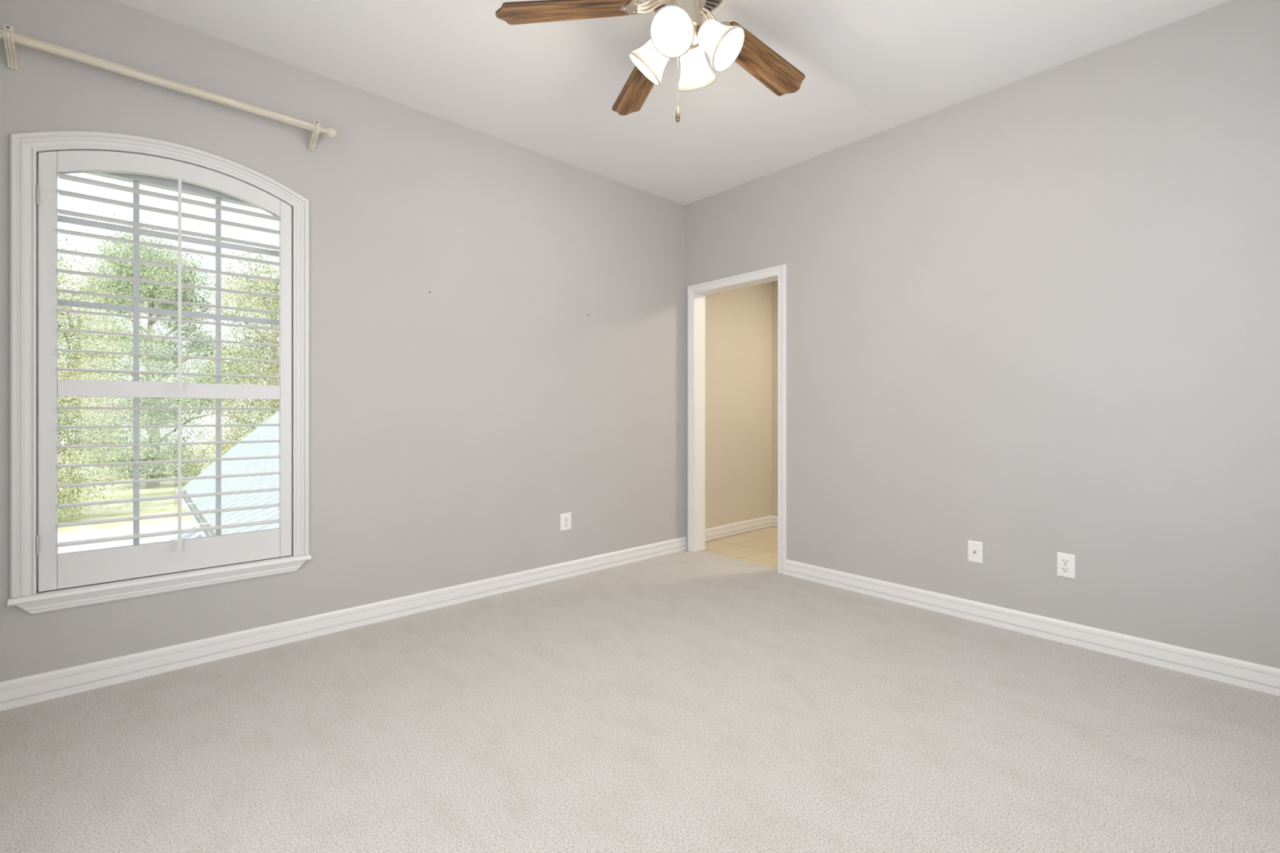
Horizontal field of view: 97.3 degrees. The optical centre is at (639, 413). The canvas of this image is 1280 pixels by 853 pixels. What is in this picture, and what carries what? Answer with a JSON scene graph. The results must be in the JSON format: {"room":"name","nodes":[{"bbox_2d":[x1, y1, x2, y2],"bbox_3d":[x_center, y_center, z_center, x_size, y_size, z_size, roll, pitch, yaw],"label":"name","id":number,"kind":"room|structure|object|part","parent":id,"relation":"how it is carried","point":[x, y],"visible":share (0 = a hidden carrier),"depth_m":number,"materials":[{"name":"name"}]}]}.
{"room":"empty bedroom","nodes":[
{"label":"empty bedroom","id":0,"kind":"room"},
{"bbox_2d":[0,0,684,682],"bbox_3d":[-1.109,-0.289,3.265,4.040,2.838,0.150,0,0,-42],"label":"wall","id":1,"kind":"structure","parent":0,"point":[453,427],"depth_m":3.04,"materials":[{"name":"grey paint"}]},
{"bbox_2d":[7,130,311,613],"bbox_3d":[-1.991,-0.195,2.433,0.972,1.892,0.174,0,0,-42],"label":"window","id":2,"kind":"structure","parent":1,"relation":"in","point":[24,146],"depth_m":2.32,"materials":[{"name":"white paint"}]},
{"bbox_2d":[36,150,291,591],"bbox_3d":[-1.962,-0.201,2.398,0.828,1.743,0.104,0,0,-42],"label":"plantation shutter","id":3,"kind":"object","parent":2,"relation":"attached to","point":[56,571],"visible":1,"depth_m":2.33,"materials":[{"name":"white paint"}]},
{"bbox_3d":[-1.965,-0.997,2.406,0.726,0.150,0.030,0,0,-42],"label":"rail","id":4,"kind":"part","parent":3,"relation":"part of","materials":[{"name":"white paint"}]},
{"bbox_3d":[-1.965,-0.100,2.406,0.726,0.065,0.030,0,0,-42],"label":"divider rail","id":5,"kind":"part","parent":3,"relation":"part of","materials":[{"name":"white paint"}]},
{"bbox_3d":[-1.965,0.606,2.406,0.726,0.131,0.030,0,0,-42],"label":"rail","id":6,"kind":"part","parent":3,"relation":"part of","materials":[{"name":"white paint"}]},
{"bbox_3d":[-1.933,0.273,2.366,0.012,0.605,0.010,0,0,-42],"label":"tilt rod","id":7,"kind":"part","parent":3,"relation":"part of","materials":[{"name":"white paint"}]},
{"bbox_3d":[-1.930,-0.544,2.363,0.012,0.896,0.010,0,0,-42],"label":"tilt rod","id":8,"kind":"part","parent":3,"relation":"part of","materials":[{"name":"white paint"}]},
{"bbox_3d":[-2.032,-0.201,2.479,0.834,1.751,0.050,0,0,-42],"label":"frame","id":9,"kind":"part","parent":2,"relation":"part of","materials":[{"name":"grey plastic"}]},
{"bbox_2d":[0,23,337,151],"bbox_3d":[-1.929,-1.325,2.344,1.199,0.114,0.120,0,0,-42],"label":"curtain rod","id":10,"kind":"object","parent":1,"relation":"attached to","point":[11,39],"visible":1,"depth_m":2.25,"materials":[{"name":"beige paint"}]},
{"bbox_2d":[0,537,686,711],"bbox_3d":[-1.038,1.030,3.217,3.780,0.100,0.017,0,0,-42],"label":"baseboard","id":11,"kind":"structure","parent":1,"relation":"attached to","point":[18,692],"depth_m":2.63,"materials":[{"name":"white paint"}]},
{"bbox_2d":[560,512,571,531],"bbox_3d":[-0.488,0.714,3.720,0.085,0.112,0.009,0,0,-42],"label":"wall outlet","id":12,"kind":"object","parent":1,"relation":"attached to","point":[565,518],"visible":1,"depth_m":3.71,"materials":[{"name":"white plastic"}]},
{"bbox_2d":[0,526,1279,852],"bbox_3d":[0.644,1.110,2.390,5.210,0.060,3.780,0,0,-42],"label":"floor","id":13,"kind":"structure","parent":0,"point":[684,701],"depth_m":1.87,"materials":[{"name":"beige carpet"}]},
{"bbox_2d":[114,0,1231,205],"bbox_3d":[0.155,-1.758,1.887,4.010,0.200,3.890,0,0,-42],"label":"ceiling","id":14,"kind":"structure","parent":0,"point":[869,68],"depth_m":2.67,"materials":[{"name":"paint"}]},
{"bbox_2d":[495,0,804,122],"bbox_3d":[0.214,-1.361,2.117,1.280,0.593,1.322,0,0,-42],"label":"ceiling fan","id":15,"kind":"object","parent":14,"relation":"hanging from","point":[677,28],"visible":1,"depth_m":2.09,"materials":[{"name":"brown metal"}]},
{"bbox_3d":[-0.273,-1.477,2.063,0.508,0.006,0.144,-6,10,-3],"label":"blade","id":16,"kind":"part","parent":15,"relation":"part of","materials":[{"name":"brown wood"}]},
{"bbox_3d":[0.008,-1.477,2.499,0.144,0.006,0.508,-11,-2,-22],"label":"blade","id":17,"kind":"part","parent":15,"relation":"part of","materials":[{"name":"brown wood"}]},
{"bbox_3d":[0.058,-1.356,2.130,0.157,0.130,0.157,47,15,15],"label":"lamp shade","id":18,"kind":"part","parent":15,"relation":"part of","materials":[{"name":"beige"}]},
{"bbox_3d":[0.126,-1.356,1.978,0.157,0.130,0.157,0,-45,21],"label":"lamp shade","id":19,"kind":"part","parent":15,"relation":"part of","materials":[{"name":"beige glass"}]},
{"bbox_3d":[0.130,-1.366,1.988,0.052,0.076,0.052,0,-45,21],"label":"bulb","id":20,"kind":"part","parent":15,"relation":"part of","materials":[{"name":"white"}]},
{"bbox_3d":[0.138,-1.095,2.058,0.018,0.061,0.018,0,0,-42],"label":"pull knob","id":21,"kind":"part","parent":15,"relation":"part of","materials":[{"name":"grey metal"}]},
{"bbox_3d":[0.138,-1.242,2.058,0.003,0.235,0.003,0,0,-42],"label":"pull chain","id":22,"kind":"part","parent":15,"relation":"part of","materials":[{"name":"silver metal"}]},
{"bbox_3d":[0.145,-1.411,2.021,0.066,0.077,0.063,0,0,-42],"label":"lamp arm","id":23,"kind":"part","parent":15,"relation":"part of","materials":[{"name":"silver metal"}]},
{"bbox_3d":[0.210,-1.356,2.198,0.157,0.130,0.157,0,45,21],"label":"lamp shade","id":24,"kind":"part","parent":15,"relation":"part of","materials":[{"name":"beige glass"}]},
{"bbox_3d":[0.235,-1.411,2.065,0.063,0.077,0.066,0,0,-42],"label":"lamp arm","id":25,"kind":"part","parent":15,"relation":"part of","materials":[{"name":"silver metal"}]},
{"bbox_3d":[0.278,-1.356,2.046,0.157,0.130,0.157,-47,-15,15],"label":"lamp shade","id":26,"kind":"part","parent":15,"relation":"part of","materials":[{"name":"beige glass"}]},
{"bbox_3d":[0.510,-1.477,2.368,0.508,0.006,0.144,8,-15,-39],"label":"blade","id":27,"kind":"part","parent":15,"relation":"part of","materials":[{"name":"brown wood"}]},
{"bbox_2d":[705,281,771,528],"bbox_3d":[0.829,-0.145,5.103,1.300,2.550,0.100,0,0,-42],"label":"wall","id":28,"kind":"structure","parent":0,"point":[738,322],"depth_m":5.08,"materials":[{"name":"beige paint"}]},
{"bbox_2d":[705,515,772,541],"bbox_3d":[0.838,1.030,5.033,1.180,0.100,0.017,0,0,-42],"label":"baseboard","id":29,"kind":"structure","parent":28,"relation":"attached to","point":[728,530],"depth_m":5.06,"materials":[{"name":"white paint"}]},
{"bbox_2d":[771,280,777,515],"bbox_3d":[2.209,-0.145,4.470,0.100,2.550,2.690,0,0,-42],"label":"wall","id":30,"kind":"structure","parent":0,"point":[774,284],"depth_m":5.41,"materials":[{"name":"beige paint"}]},
{"bbox_2d":[772,515,777,527],"bbox_3d":[2.166,1.030,4.431,0.017,0.100,2.690,0,0,-42],"label":"baseboard","id":31,"kind":"structure","parent":30,"relation":"attached to","point":[775,518],"depth_m":5.39,"materials":[{"name":"white paint"}]},
{"bbox_2d":[684,0,1279,668],"bbox_3d":[1.612,-0.289,3.183,0.110,2.838,3.620,0,0,-42],"label":"wall","id":32,"kind":"structure","parent":0,"point":[1032,318],"depth_m":2.70,"materials":[{"name":"grey paint"}]},
{"bbox_2d":[687,264,786,574],"bbox_3d":[0.729,0.040,4.162,0.151,2.088,0.893,0,0,-42],"label":"door frame","id":33,"kind":"structure","parent":32,"relation":"in","point":[696,294],"depth_m":4.41,"materials":[{"name":"white paint"}]},
{"bbox_3d":[0.777,0.038,4.205,0.020,2.084,0.893,0,0,-42],"label":"casing","id":34,"kind":"part","parent":33,"relation":"part of","materials":[{"name":"white paint"}]},
{"bbox_2d":[967,540,982,563],"bbox_3d":[1.746,0.722,2.940,0.017,0.110,0.070,0,0,-42],"label":"cable wall plate","id":35,"kind":"object","parent":32,"relation":"attached to","point":[975,548],"visible":1,"depth_m":2.94,"materials":[{"name":"white plastic"}]},
{"bbox_2d":[785,559,1279,696],"bbox_3d":[1.879,1.030,2.794,0.017,0.100,2.685,0,0,-42],"label":"baseboard","id":36,"kind":"structure","parent":32,"relation":"attached to","point":[1256,677],"depth_m":2.65,"materials":[{"name":"white paint"}]},
{"bbox_2d":[1056,551,1075,578],"bbox_3d":[2.007,0.716,2.657,0.009,0.113,0.070,0,0,-42],"label":"wall outlet","id":37,"kind":"object","parent":32,"relation":"attached to","point":[1065,562],"visible":1,"depth_m":2.65,"materials":[{"name":"white plastic"}]},
{"bbox_2d":[1061,566,1070,573],"bbox_3d":[2.005,0.736,2.655,0.003,0.028,0.034,0,0,-42],"label":"receptacle","id":38,"kind":"object","parent":37,"relation":"attached to","point":[1064,569],"depth_m":2.65,"materials":[{"name":"grey plastic"}]},
{"bbox_2d":[1061,558,1070,564],"bbox_3d":[2.005,0.697,2.655,0.003,0.028,0.034,0,0,-42],"label":"receptacle","id":39,"kind":"object","parent":37,"relation":"attached to","point":[1064,561],"depth_m":2.65,"materials":[{"name":"grey plastic"}]},
{"label":"outside","id":40,"kind":"structure","parent":0,"visible":0},
{"bbox_2d":[57,444,235,533],"bbox_3d":[-29.933,4.230,38.038,120.000,0.300,89.600,0,0,-42],"label":"ground","id":41,"kind":"structure","parent":40,"point":[167,488],"depth_m":24.77,"materials":[{"name":"green plant"}]},
{"bbox_2d":[57,229,170,519],"bbox_3d":[-22.814,-2.018,20.814,7.784,12.422,7.711,0,0,-7],"label":"tree","id":42,"kind":"object","parent":41,"relation":"on","point":[80,358],"visible":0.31,"depth_m":21.62,"materials":[{"name":"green plant"}]},
{"bbox_2d":[57,193,248,487],"bbox_3d":[-27.358,-3.916,31.646,8.407,16.211,9.093,0,0,24],"label":"tree","id":43,"kind":"object","parent":41,"relation":"on","point":[148,272],"visible":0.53,"depth_m":30.36,"materials":[{"name":"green plant"}]},
{"bbox_2d":[171,221,279,470],"bbox_3d":[-17.335,-2.359,27.284,7.444,13.101,7.763,0,0,-6],"label":"tree","id":44,"kind":"object","parent":41,"relation":"on","point":[273,368],"visible":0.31,"depth_m":25.44,"materials":[{"name":"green plant"}]},
{"bbox_2d":[176,410,279,537],"bbox_3d":[-3.139,1.220,9.503,6.732,5.721,11.230,0,0,-42],"label":"roof","id":45,"kind":"object","parent":41,"relation":"on","point":[261,433],"visible":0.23,"depth_m":8.70,"materials":[{"name":"white"}]},
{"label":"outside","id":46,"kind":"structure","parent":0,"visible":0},
{"bbox_2d":[57,520,194,542],"bbox_3d":[-15.189,4.190,21.709,120.000,0.300,1.600,0,0,-42],"label":"sidewalk","id":47,"kind":"structure","parent":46,"point":[74,536],"depth_m":19.27,"materials":[{"name":"white concrete"}]},
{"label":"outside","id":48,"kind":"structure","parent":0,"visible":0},
{"bbox_3d":[-9.575,4.200,11.015,18.000,0.300,11.000,0,0,-42],"label":"driveway","id":49,"kind":"object","parent":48,"visible":0},
{"bbox_2d":[164,524,201,541],"bbox_3d":[-9.624,3.310,13.530,4.480,1.480,1.720,0,0,-42],"label":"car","id":50,"kind":"object","parent":49,"relation":"on","point":[190,535],"visible":0.02,"depth_m":13.05,"materials":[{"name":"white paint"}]},
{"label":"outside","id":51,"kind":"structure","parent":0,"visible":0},
{"bbox_2d":[57,533,176,553],"bbox_3d":[-12.810,4.210,19.074,120.000,0.300,5.300,0,0,-42],"label":"street","id":52,"kind":"structure","parent":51,"point":[161,538],"depth_m":17.44,"materials":[{"name":"grey concrete"}]}
]}

